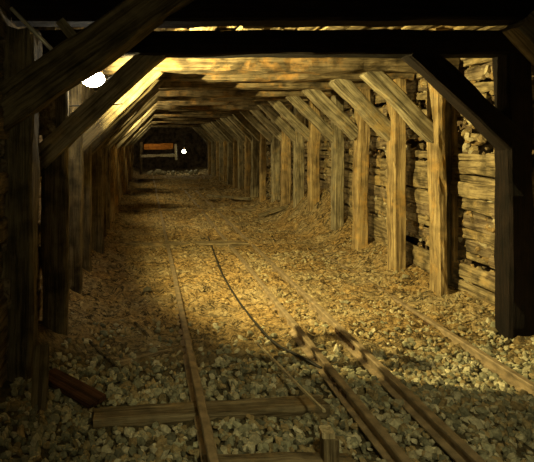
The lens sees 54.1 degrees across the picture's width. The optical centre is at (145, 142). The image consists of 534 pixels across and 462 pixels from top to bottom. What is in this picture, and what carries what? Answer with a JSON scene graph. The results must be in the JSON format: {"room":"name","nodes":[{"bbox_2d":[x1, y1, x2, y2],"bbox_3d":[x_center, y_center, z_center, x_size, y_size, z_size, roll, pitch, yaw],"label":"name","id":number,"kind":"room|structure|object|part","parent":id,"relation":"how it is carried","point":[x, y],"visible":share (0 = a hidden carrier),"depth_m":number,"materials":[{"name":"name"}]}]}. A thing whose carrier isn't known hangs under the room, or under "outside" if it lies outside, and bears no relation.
{"room":"underground passage","nodes":[
{"label":"underground passage","id":0,"kind":"room"},
{"bbox_2d":[0,0,42,388],"bbox_3d":[-0.871,0.246,12.099,0.156,2.830,22.373,0,0,0],"label":"wall","id":1,"kind":"structure","parent":0,"point":[5,12],"depth_m":3.01,"materials":[{"name":"brown wood"}]},
{"bbox_2d":[34,27,55,134],"bbox_3d":[-0.791,-0.670,3.900,0.165,1.216,0.043,-1,0,0],"label":"board","id":2,"kind":"object","parent":1,"relation":"attached to","point":[47,119],"visible":0.23,"depth_m":3.88,"materials":[{"name":"brown wood"}]},
{"bbox_2d":[133,127,205,168],"bbox_3d":[1.100,0.100,29.568,5.807,3.800,0.571,0,0,2],"label":"wall","id":3,"kind":"structure","parent":0,"point":[193,155],"depth_m":29.60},
{"bbox_2d":[194,129,215,166],"bbox_3d":[1.086,0.252,26.600,5.329,3.589,6.400,0,0,0],"label":"wall","id":4,"kind":"structure","parent":0,"point":[205,144],"depth_m":28.84,"materials":[{"name":"brown wood"}]},
{"bbox_2d":[0,165,533,461],"bbox_3d":[1.125,1.192,15.226,4.750,0.856,29.253,0,0,0],"label":"floor","id":5,"kind":"structure","parent":0,"point":[253,302],"depth_m":5.08,"materials":[{"name":"gravel"},{"name":"crushed stone"}]},
{"bbox_2d":[134,321,148,335],"bbox_3d":[-0.038,1.530,4.115,0.025,0.036,0.265,0,0,-24],"label":"twig","id":6,"kind":"object","parent":5,"relation":"on","point":[135,322],"visible":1,"depth_m":4.09,"materials":[{"name":"brown wood"}]},
{"bbox_2d":[112,345,176,367],"bbox_3d":[-0.011,1.586,3.703,0.517,0.054,0.150,0,0,-22],"label":"board","id":7,"kind":"object","parent":5,"relation":"on","point":[125,360],"visible":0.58,"depth_m":3.69,"materials":[{"name":"brown wood"}]},
{"bbox_2d":[143,286,151,291],"bbox_3d":[0.015,1.515,5.160,0.093,0.058,0.135,0,0,0],"label":"loose stone","id":8,"kind":"object","parent":5,"relation":"on","point":[147,288],"visible":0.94,"depth_m":5.13,"materials":[{"name":"brown stone"}]},
{"bbox_2d":[140,142,176,174],"bbox_3d":[0.604,0.775,24.195,1.823,1.666,0.172,0,0,0],"label":"barricade","id":9,"kind":"object","parent":5,"relation":"on","point":[162,146],"visible":0.99,"depth_m":24.17,"materials":[{"name":"wood"}]},
{"bbox_3d":[0.583,0.616,24.195,1.765,0.167,0.172,-1,0,0],"label":"rail","id":10,"kind":"part","parent":9,"relation":"part of","materials":[{"name":"wood"}]},
{"bbox_2d":[155,169,161,174],"bbox_3d":[0.611,1.366,23.686,0.314,0.276,0.308,0,0,25],"label":"block","id":11,"kind":"object","parent":5,"relation":"on","point":[158,171],"visible":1,"depth_m":23.61,"materials":[{"name":"stone"}]},
{"bbox_2d":[132,127,210,174],"bbox_3d":[1.091,0.396,22.523,3.835,2.681,0.235,0,0,0],"label":"mine support frame","id":12,"kind":"object","parent":5,"relation":"on","point":[194,128],"visible":0.34,"depth_m":22.43,"materials":[{"name":"brown wood"}]},
{"bbox_3d":[-0.652,0.514,22.520,0.188,2.445,0.214,0,0,0],"label":"post","id":13,"kind":"part","parent":12,"relation":"part of","materials":[{"name":"brown wood"}]},
{"bbox_3d":[2.877,0.503,22.527,0.194,2.466,0.216,0,0,0],"label":"post","id":14,"kind":"part","parent":12,"relation":"part of","materials":[{"name":"brown wood"}]},
{"bbox_2d":[131,125,214,176],"bbox_3d":[1.093,0.414,21.311,3.834,2.653,0.238,0,0,0],"label":"mine support frame","id":15,"kind":"object","parent":5,"relation":"on","point":[196,126],"visible":0.41,"depth_m":21.22,"materials":[{"name":"brown wood"}]},
{"bbox_3d":[-0.687,0.515,21.300,0.208,2.450,0.215,0,0,0],"label":"post","id":16,"kind":"part","parent":15,"relation":"part of","materials":[{"name":"brown wood"}]},
{"bbox_3d":[2.865,0.514,21.308,0.167,2.441,0.216,0,0,0],"label":"post","id":17,"kind":"part","parent":15,"relation":"part of","materials":[{"name":"brown wood"}]},
{"bbox_2d":[138,179,208,181],"bbox_3d":[1.102,1.492,20.005,2.818,0.139,0.224,0,0,0],"label":"sleeper","id":18,"kind":"object","parent":5,"relation":"on","point":[138,179],"visible":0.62,"depth_m":19.90,"materials":[{"name":"brown wood"}]},
{"bbox_2d":[131,124,218,175],"bbox_3d":[1.093,0.407,20.150,3.833,2.672,0.248,0,0,0],"label":"mine support frame","id":19,"kind":"object","parent":5,"relation":"on","point":[199,125],"visible":0.27,"depth_m":20.07,"materials":[{"name":"brown wood"}]},
{"bbox_3d":[2.900,0.497,20.166,0.176,2.493,0.216,0,0,0],"label":"post","id":20,"kind":"part","parent":19,"relation":"part of","materials":[{"name":"brown wood"}]},
{"bbox_2d":[129,124,222,180],"bbox_3d":[1.089,0.396,19.094,3.837,2.686,0.241,0,0,0],"label":"mine support frame","id":21,"kind":"object","parent":5,"relation":"on","point":[204,126],"visible":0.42,"depth_m":19.00,"materials":[{"name":"brown wood"}]},
{"bbox_3d":[-0.641,0.513,19.085,0.185,2.451,0.211,0,0,0],"label":"post","id":22,"kind":"part","parent":21,"relation":"part of","materials":[{"name":"brown wood"}]},
{"bbox_3d":[2.875,0.491,19.087,0.169,2.490,0.211,0,0,0],"label":"post","id":23,"kind":"part","parent":21,"relation":"part of","materials":[{"name":"brown wood"}]},
{"bbox_2d":[128,122,227,181],"bbox_3d":[1.091,0.416,18.055,3.846,2.646,0.260,0,0,0],"label":"mine support frame","id":24,"kind":"object","parent":5,"relation":"on","point":[208,125],"visible":0.39,"depth_m":17.98,"materials":[{"name":"brown wood"}]},
{"bbox_3d":[-0.697,0.518,18.074,0.192,2.444,0.209,0,0,0],"label":"post","id":25,"kind":"part","parent":24,"relation":"part of","materials":[{"name":"brown wood"}]},
{"bbox_3d":[2.874,0.510,18.071,0.170,2.455,0.221,0,0,0],"label":"post","id":26,"kind":"part","parent":24,"relation":"part of","materials":[{"name":"brown wood"}]},
{"bbox_2d":[136,188,223,189],"bbox_3d":[1.100,1.527,16.193,2.821,0.142,0.225,0,0,0],"label":"sleeper","id":27,"kind":"object","parent":5,"relation":"on","point":[136,188],"visible":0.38,"depth_m":16.10,"materials":[{"name":"brown wood"}]},
{"bbox_2d":[129,121,232,184],"bbox_3d":[1.093,0.418,17.054,3.833,2.639,0.240,0,0,0],"label":"mine support frame","id":28,"kind":"object","parent":5,"relation":"on","point":[229,145],"visible":0.28,"depth_m":16.96,"materials":[{"name":"brown wood"}]},
{"bbox_3d":[2.855,0.512,17.050,0.172,2.452,0.214,0,0,0],"label":"post","id":29,"kind":"part","parent":28,"relation":"part of","materials":[{"name":"brown wood"}]},
{"bbox_2d":[127,120,237,187],"bbox_3d":[1.089,0.414,16.128,3.832,2.646,0.250,0,0,0],"label":"mine support frame","id":30,"kind":"object","parent":5,"relation":"on","point":[215,123],"visible":0.37,"depth_m":16.04,"materials":[{"name":"brown wood"}]},
{"bbox_3d":[-0.662,0.514,16.118,0.166,2.448,0.229,0,0,0],"label":"post","id":31,"kind":"part","parent":30,"relation":"part of","materials":[{"name":"brown wood"}]},
{"bbox_3d":[2.893,0.501,16.123,0.188,2.473,0.222,0,0,0],"label":"post","id":32,"kind":"part","parent":30,"relation":"part of","materials":[{"name":"brown wood"}]},
{"bbox_2d":[125,118,243,190],"bbox_3d":[1.087,0.408,15.135,3.834,2.662,0.252,0,0,0],"label":"mine support frame","id":33,"kind":"object","parent":5,"relation":"on","point":[240,142],"visible":0.31,"depth_m":15.06,"materials":[{"name":"brown wood"}]},
{"bbox_3d":[-0.654,0.515,15.149,0.187,2.450,0.223,0,0,0],"label":"post","id":34,"kind":"part","parent":33,"relation":"part of","materials":[{"name":"brown wood"}]},
{"bbox_3d":[2.871,0.505,15.147,0.174,2.465,0.214,0,0,0],"label":"post","id":35,"kind":"part","parent":33,"relation":"part of","materials":[{"name":"brown wood"}]},
{"bbox_2d":[152,175,218,461],"bbox_3d":[0.315,1.519,12.350,0.102,0.090,21.500,0,0,0],"label":"steel rail","id":36,"kind":"object","parent":5,"relation":"on","point":[204,433],"visible":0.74,"depth_m":3.19,"materials":[{"name":"metal"}]},
{"bbox_2d":[123,117,250,194],"bbox_3d":[1.092,0.402,14.154,3.836,2.672,0.240,0,0,0],"label":"mine support frame","id":37,"kind":"object","parent":5,"relation":"on","point":[247,143],"visible":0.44,"depth_m":14.06,"materials":[{"name":"brown wood"}]},
{"bbox_3d":[-0.675,0.514,14.148,0.202,2.448,0.219,0,0,0],"label":"post","id":38,"kind":"part","parent":37,"relation":"part of","materials":[{"name":"brown wood"}]},
{"bbox_3d":[2.881,0.501,14.149,0.174,2.468,0.214,0,0,0],"label":"post","id":39,"kind":"part","parent":37,"relation":"part of","materials":[{"name":"brown wood"}]},
{"bbox_2d":[125,240,248,246],"bbox_3d":[0.601,1.524,7.400,1.817,0.137,0.222,0,0,1],"label":"sleeper","id":40,"kind":"object","parent":5,"relation":"on","point":[223,243],"visible":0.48,"depth_m":7.30,"materials":[{"name":"brown wood"}]},
{"bbox_2d":[121,114,258,197],"bbox_3d":[1.093,0.408,13.175,3.839,2.661,0.241,0,0,0],"label":"mine support frame","id":41,"kind":"object","parent":5,"relation":"on","point":[254,186],"visible":0.42,"depth_m":13.08,"materials":[{"name":"brown wood"}]},
{"bbox_3d":[-0.689,0.516,13.163,0.206,2.443,0.209,0,0,0],"label":"post","id":42,"kind":"part","parent":41,"relation":"part of","materials":[{"name":"brown wood"}]},
{"bbox_3d":[2.863,0.496,13.161,0.207,2.484,0.211,0,0,0],"label":"post","id":43,"kind":"part","parent":41,"relation":"part of","materials":[{"name":"brown wood"}]},
{"bbox_2d":[119,111,266,201],"bbox_3d":[1.087,0.400,12.298,3.836,2.683,0.240,0,0,0],"label":"mine support frame","id":44,"kind":"object","parent":5,"relation":"on","point":[259,137],"visible":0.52,"depth_m":12.20,"materials":[{"name":"brown wood"}]},
{"bbox_3d":[-0.704,0.513,12.300,0.207,2.445,0.220,0,0,0],"label":"post","id":45,"kind":"part","parent":44,"relation":"part of","materials":[{"name":"brown wood"}]},
{"bbox_3d":[2.870,0.500,12.284,0.164,2.482,0.212,0,0,0],"label":"post","id":46,"kind":"part","parent":44,"relation":"part of","materials":[{"name":"brown wood"}]},
{"bbox_2d":[132,208,256,211],"bbox_3d":[1.103,1.509,11.000,2.818,0.142,0.224,0,0,0],"label":"sleeper","id":47,"kind":"object","parent":5,"relation":"on","point":[215,209],"visible":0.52,"depth_m":10.91,"materials":[{"name":"brown wood"}]},
{"bbox_2d":[118,109,280,204],"bbox_3d":[1.088,0.399,11.194,3.839,2.684,0.248,0,0,0],"label":"mine support frame","id":48,"kind":"object","parent":5,"relation":"on","point":[275,143],"visible":0.25,"depth_m":11.11,"materials":[{"name":"brown wood"}]},
{"bbox_3d":[-0.689,0.518,11.203,0.205,2.441,0.229,0,0,0],"label":"post","id":49,"kind":"part","parent":48,"relation":"part of","materials":[{"name":"brown wood"}]},
{"bbox_3d":[2.903,0.500,11.201,0.195,2.480,0.212,0,0,0],"label":"post","id":50,"kind":"part","parent":48,"relation":"part of","materials":[{"name":"brown wood"}]},
{"bbox_2d":[169,199,234,201],"bbox_3d":[1.097,1.549,13.210,2.809,0.134,0.224,0,0,0],"label":"sleeper","id":51,"kind":"object","parent":5,"relation":"on","point":[213,200],"visible":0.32,"depth_m":13.12,"materials":[{"name":"brown wood"}]},
{"bbox_2d":[115,105,291,213],"bbox_3d":[1.086,0.416,10.344,3.844,2.652,0.241,0,0,0],"label":"mine support frame","id":52,"kind":"object","parent":5,"relation":"on","point":[285,178],"visible":0.43,"depth_m":10.25,"materials":[{"name":"brown wood"}]},
{"bbox_3d":[-0.672,0.517,10.342,0.191,2.440,0.232,0,0,0],"label":"post","id":53,"kind":"part","parent":52,"relation":"part of","materials":[{"name":"brown wood"}]},
{"bbox_3d":[2.883,0.506,10.338,0.207,2.471,0.218,0,0,0],"label":"post","id":54,"kind":"part","parent":52,"relation":"part of","materials":[{"name":"brown wood"}]},
{"bbox_2d":[110,101,307,221],"bbox_3d":[1.089,0.407,9.377,3.830,2.673,0.245,0,0,0],"label":"mine support frame","id":55,"kind":"object","parent":5,"relation":"on","point":[293,135],"visible":0.41,"depth_m":9.29,"materials":[{"name":"brown wood"}]},
{"bbox_3d":[-0.677,0.515,9.377,0.212,2.456,0.210,0,0,0],"label":"post","id":56,"kind":"part","parent":55,"relation":"part of","materials":[{"name":"brown wood"}]},
{"bbox_3d":[2.860,0.491,9.371,0.197,2.497,0.219,0,0,0],"label":"post","id":57,"kind":"part","parent":55,"relation":"part of","materials":[{"name":"brown wood"}]},
{"bbox_2d":[93,394,330,428],"bbox_3d":[0.380,1.592,2.912,1.386,0.138,0.154,0,0,-6],"label":"sleeper","id":58,"kind":"object","parent":5,"relation":"on","point":[284,407],"visible":0.57,"depth_m":2.88,"materials":[{"name":"brown wood"}]},
{"bbox_2d":[107,96,320,228],"bbox_3d":[1.088,0.402,8.512,3.832,2.678,0.254,0,0,0],"label":"mine support frame","id":59,"kind":"object","parent":5,"relation":"on","point":[311,134],"visible":0.34,"depth_m":8.43,"materials":[{"name":"brown wood"}]},
{"bbox_3d":[-0.682,0.514,8.525,0.175,2.453,0.223,0,0,0],"label":"post","id":60,"kind":"part","parent":59,"relation":"part of","materials":[{"name":"brown wood"}]},
{"bbox_3d":[2.858,0.492,8.516,0.182,2.489,0.216,0,0,0],"label":"post","id":61,"kind":"part","parent":59,"relation":"part of","materials":[{"name":"brown wood"}]},
{"bbox_2d":[103,89,344,236],"bbox_3d":[1.085,0.403,7.504,3.834,2.664,0.240,0,0,0],"label":"mine support frame","id":62,"kind":"object","parent":5,"relation":"on","point":[333,134],"visible":0.45,"depth_m":7.42,"materials":[{"name":"brown wood"}]},
{"bbox_3d":[-0.684,0.515,7.506,0.227,2.439,0.216,0,0,0],"label":"post","id":63,"kind":"part","parent":62,"relation":"part of","materials":[{"name":"brown wood"}]},
{"bbox_3d":[2.875,0.506,7.504,0.161,2.456,0.212,0,0,0],"label":"post","id":64,"kind":"part","parent":62,"relation":"part of","materials":[{"name":"brown wood"}]},
{"bbox_2d":[206,194,251,199],"bbox_3d":[2.172,1.442,13.297,0.101,0.179,2.014,0,0,-25],"label":"timber offcut","id":65,"kind":"object","parent":5,"relation":"on","point":[209,195],"visible":0.94,"depth_m":13.08,"materials":[{"name":"brown wood"}]},
{"bbox_2d":[91,81,372,253],"bbox_3d":[1.088,0.414,6.647,3.841,2.656,0.274,0,0,0],"label":"mine support frame","id":66,"kind":"object","parent":5,"relation":"on","point":[358,130],"visible":0.56,"depth_m":6.58,"materials":[{"name":"brown wood"}]},
{"bbox_3d":[-0.665,0.516,6.676,0.214,2.451,0.216,0,0,0],"label":"post","id":67,"kind":"part","parent":66,"relation":"part of","materials":[{"name":"brown wood"}]},
{"bbox_3d":[2.867,0.501,6.667,0.179,2.476,0.219,0,0,0],"label":"post","id":68,"kind":"part","parent":66,"relation":"part of","materials":[{"name":"brown wood"}]},
{"bbox_2d":[82,72,414,271],"bbox_3d":[1.091,0.407,5.689,3.833,2.667,0.249,0,0,0],"label":"mine support frame","id":69,"kind":"object","parent":5,"relation":"on","point":[391,128],"visible":0.44,"depth_m":5.60,"materials":[{"name":"brown wood"}]},
{"bbox_3d":[-0.696,0.518,5.675,0.179,2.445,0.220,0,0,0],"label":"post","id":70,"kind":"part","parent":69,"relation":"part of","materials":[{"name":"brown wood"}]},
{"bbox_3d":[2.845,0.501,5.682,0.165,2.468,0.212,0,0,0],"label":"post","id":71,"kind":"part","parent":69,"relation":"part of","materials":[{"name":"brown wood"}]},
{"bbox_2d":[68,57,459,296],"bbox_3d":[1.091,0.422,4.895,3.828,2.630,0.245,0,0,0],"label":"mine support frame","id":72,"kind":"object","parent":5,"relation":"on","point":[373,71],"visible":0.62,"depth_m":4.81,"materials":[{"name":"brown wood"}]},
{"bbox_3d":[-0.694,0.514,4.899,0.173,2.445,0.234,0,0,0],"label":"post","id":73,"kind":"part","parent":72,"relation":"part of","materials":[{"name":"brown wood"}]},
{"bbox_3d":[2.857,0.507,4.901,0.126,2.451,0.219,0,0,0],"label":"post","id":74,"kind":"part","parent":72,"relation":"part of","materials":[{"name":"brown wood"}]},
{"bbox_2d":[207,236,321,368],"bbox_3d":[0.972,1.512,5.702,0.276,0.090,4.572,0,0,-3],"label":"cable","id":75,"kind":"object","parent":5,"relation":"on","point":[227,283],"visible":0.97,"depth_m":4.05,"materials":[{"name":"black rubber"}]},
{"bbox_2d":[0,189,533,461],"bbox_3d":[1.091,1.318,8.933,3.849,0.600,14.146,0,0,0],"label":"gravel","id":76,"kind":"object","parent":5,"relation":"on","point":[42,426],"visible":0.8,"depth_m":3.04,"materials":[{"name":"gravel"}]},
{"bbox_2d":[31,345,48,414],"bbox_3d":[-0.613,1.401,2.886,0.096,0.355,0.364,0,0,-8],"label":"leaning board","id":77,"kind":"object","parent":76,"relation":"on","point":[40,369],"visible":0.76,"depth_m":2.90,"materials":[{"name":"brown wood"}]},
{"bbox_2d":[48,368,105,408],"bbox_3d":[-0.454,1.488,3.048,0.444,0.082,0.146,0,0,35],"label":"board","id":78,"kind":"object","parent":76,"relation":"on","point":[73,388],"visible":0.89,"depth_m":3.01,"materials":[{"name":"brown wood"}]},
{"bbox_2d":[88,338,121,370],"bbox_3d":[-0.306,1.548,3.672,0.038,0.065,0.503,0,0,-34],"label":"twig","id":79,"kind":"object","parent":76,"relation":"on","point":[91,343],"visible":1,"depth_m":3.67,"materials":[{"name":"brown wood"}]},
{"bbox_2d":[254,340,325,411],"bbox_3d":[0.874,1.438,3.169,0.020,0.088,1.113,0,0,-6],"label":"wooden stick","id":80,"kind":"object","parent":76,"relation":"on","point":[303,390],"visible":1,"depth_m":3.01,"materials":[{"name":"brown wood"}]},
{"bbox_2d":[0,0,533,382],"bbox_3d":[0.974,0.304,3.077,4.285,2.868,0.346,0,0,0],"label":"mine support frame","id":81,"kind":"object","parent":5,"relation":"on","point":[33,80],"visible":0.84,"depth_m":3.04,"materials":[{"name":"brown wood"}]},
{"bbox_3d":[-0.786,0.512,3.127,0.235,2.452,0.220,0,0,0],"label":"post","id":82,"kind":"part","parent":81,"relation":"part of","materials":[{"name":"brown wood"}]},
{"bbox_2d":[10,7,52,49],"bbox_3d":[-0.655,-0.652,2.990,0.321,0.326,0.025,0,0,-2],"label":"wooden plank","id":83,"kind":"object","parent":81,"relation":"attached to","point":[12,9],"visible":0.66,"depth_m":2.98,"materials":[{"name":"brown wood"}]},
{"bbox_2d":[56,18,75,37],"bbox_3d":[-0.449,-0.647,2.990,0.182,0.204,0.029,0,0,2],"label":"board","id":84,"kind":"object","parent":81,"relation":"attached to","point":[62,23],"visible":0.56,"depth_m":2.98,"materials":[{"name":"brown wood"}]},
{"bbox_2d":[258,204,289,216],"bbox_3d":[2.573,1.359,9.980,0.111,0.344,0.745,0,0,-38],"label":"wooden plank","id":85,"kind":"object","parent":5,"relation":"on","point":[279,209],"visible":0.88,"depth_m":9.95,"materials":[{"name":"brown wood"}]},
{"bbox_2d":[202,452,354,461],"bbox_3d":[0.639,1.585,2.400,0.744,0.132,0.150,0,0,-2],"label":"sleeper","id":86,"kind":"object","parent":5,"relation":"on","point":[269,456],"visible":0.82,"depth_m":2.42,"materials":[{"name":"brown wood"}]},
{"bbox_2d":[38,29,533,339],"bbox_3d":[1.051,0.429,3.946,3.921,2.628,0.233,0,0,0],"label":"mine support frame","id":87,"kind":"object","parent":5,"relation":"on","point":[507,124],"visible":0.79,"depth_m":3.86,"materials":[{"name":"brown wood"}]},
{"bbox_3d":[-0.718,0.513,3.956,0.230,2.446,0.138,0,0,0],"label":"post","id":88,"kind":"part","parent":87,"relation":"part of","materials":[{"name":"brown wood"}]},
{"bbox_2d":[69,71,122,106],"bbox_3d":[-0.445,-0.583,4.100,0.511,0.577,0.170,0,0,0],"label":"lamp","id":89,"kind":"object","parent":87,"relation":"hanging from","point":[101,72],"visible":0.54,"depth_m":4.08,"materials":[{"name":"metal"}]},
{"bbox_3d":[2.900,0.513,3.945,0.223,2.459,0.222,0,0,0],"label":"post","id":90,"kind":"part","parent":87,"relation":"part of","materials":[{"name":"brown wood"}]},
{"bbox_2d":[185,190,411,461],"bbox_3d":[1.222,1.520,8.600,0.096,0.090,14.000,0,0,0],"label":"steel rail","id":91,"kind":"object","parent":5,"relation":"on","point":[386,446],"visible":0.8,"depth_m":3.09,"materials":[{"name":"metal"}]},
{"bbox_3d":[1.206,1.523,3.200,0.013,0.037,0.360,0,0,0],"label":"joint plate","id":92,"kind":"part","parent":91,"relation":"part of","materials":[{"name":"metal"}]},
{"bbox_2d":[318,425,338,461],"bbox_3d":[0.880,1.497,2.413,0.079,0.227,0.090,0,0,0],"label":"stake","id":93,"kind":"object","parent":5,"relation":"on","point":[329,442],"visible":0.98,"depth_m":2.37,"materials":[{"name":"brown wood"}]},
{"bbox_3d":[0.883,1.510,2.411,0.073,0.202,0.087,0,0,0],"label":"stake post","id":94,"kind":"part","parent":93,"relation":"part of","materials":[{"name":"brown wood"}]},
{"bbox_2d":[195,190,485,461],"bbox_3d":[1.560,1.519,8.600,0.097,0.090,14.000,0,0,0],"label":"steel rail","id":95,"kind":"object","parent":5,"relation":"on","point":[453,445],"visible":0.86,"depth_m":3.11,"materials":[{"name":"metal"}]},
{"bbox_3d":[1.544,1.523,3.900,0.012,0.037,0.360,0,0,0],"label":"joint plate","id":96,"kind":"part","parent":95,"relation":"part of","materials":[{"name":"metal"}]},
{"bbox_2d":[244,204,533,395],"bbox_3d":[2.428,1.550,7.600,0.099,0.088,12.000,0,0,0],"label":"steel rail","id":97,"kind":"object","parent":5,"relation":"on","point":[505,373],"visible":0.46,"depth_m":3.60,"materials":[{"name":"metal"}]},
{"bbox_2d":[429,100,451,284],"bbox_3d":[2.960,0.492,5.019,0.167,2.397,0.158,0,0,0],"label":"post","id":98,"kind":"object","parent":5,"relation":"on","point":[448,111],"visible":0.23,"depth_m":4.95,"materials":[{"name":"brown wood"}]},
{"bbox_2d":[451,105,458,286],"bbox_3d":[3.048,0.490,4.962,0.072,2.387,0.095,0,0,0],"label":"post","id":99,"kind":"object","parent":5,"relation":"on","point":[454,210],"visible":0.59,"depth_m":4.92,"materials":[{"name":"brown wood"}]},
{"bbox_2d":[514,395,524,400],"bbox_3d":[2.273,1.566,3.045,0.082,0.047,0.061,0,0,-42],"label":"loose stone","id":100,"kind":"object","parent":5,"relation":"on","point":[516,396],"visible":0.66,"depth_m":3.04,"materials":[{"name":"stone"}]},
{"bbox_2d":[55,25,506,31],"bbox_3d":[1.143,-0.979,12.050,4.253,0.194,22.565,0,0,0],"label":"ceiling","id":101,"kind":"structure","parent":0,"point":[424,27],"depth_m":4.20,"materials":[{"name":"brown wood"}]},
{"bbox_2d":[215,58,494,281],"bbox_3d":[3.071,0.246,12.188,0.220,2.813,22.275,0,0,0],"label":"boards","id":102,"kind":"object","parent":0,"point":[475,73],"visible":0.06,"depth_m":5.56,"materials":[{"name":"brown wood"}]},
{"bbox_2d":[215,28,533,305],"bbox_3d":[3.105,0.299,12.197,0.215,2.766,22.281,0,0,0],"label":"wall","id":103,"kind":"structure","parent":0,"point":[474,192],"depth_m":5.04,"materials":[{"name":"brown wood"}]}
]}

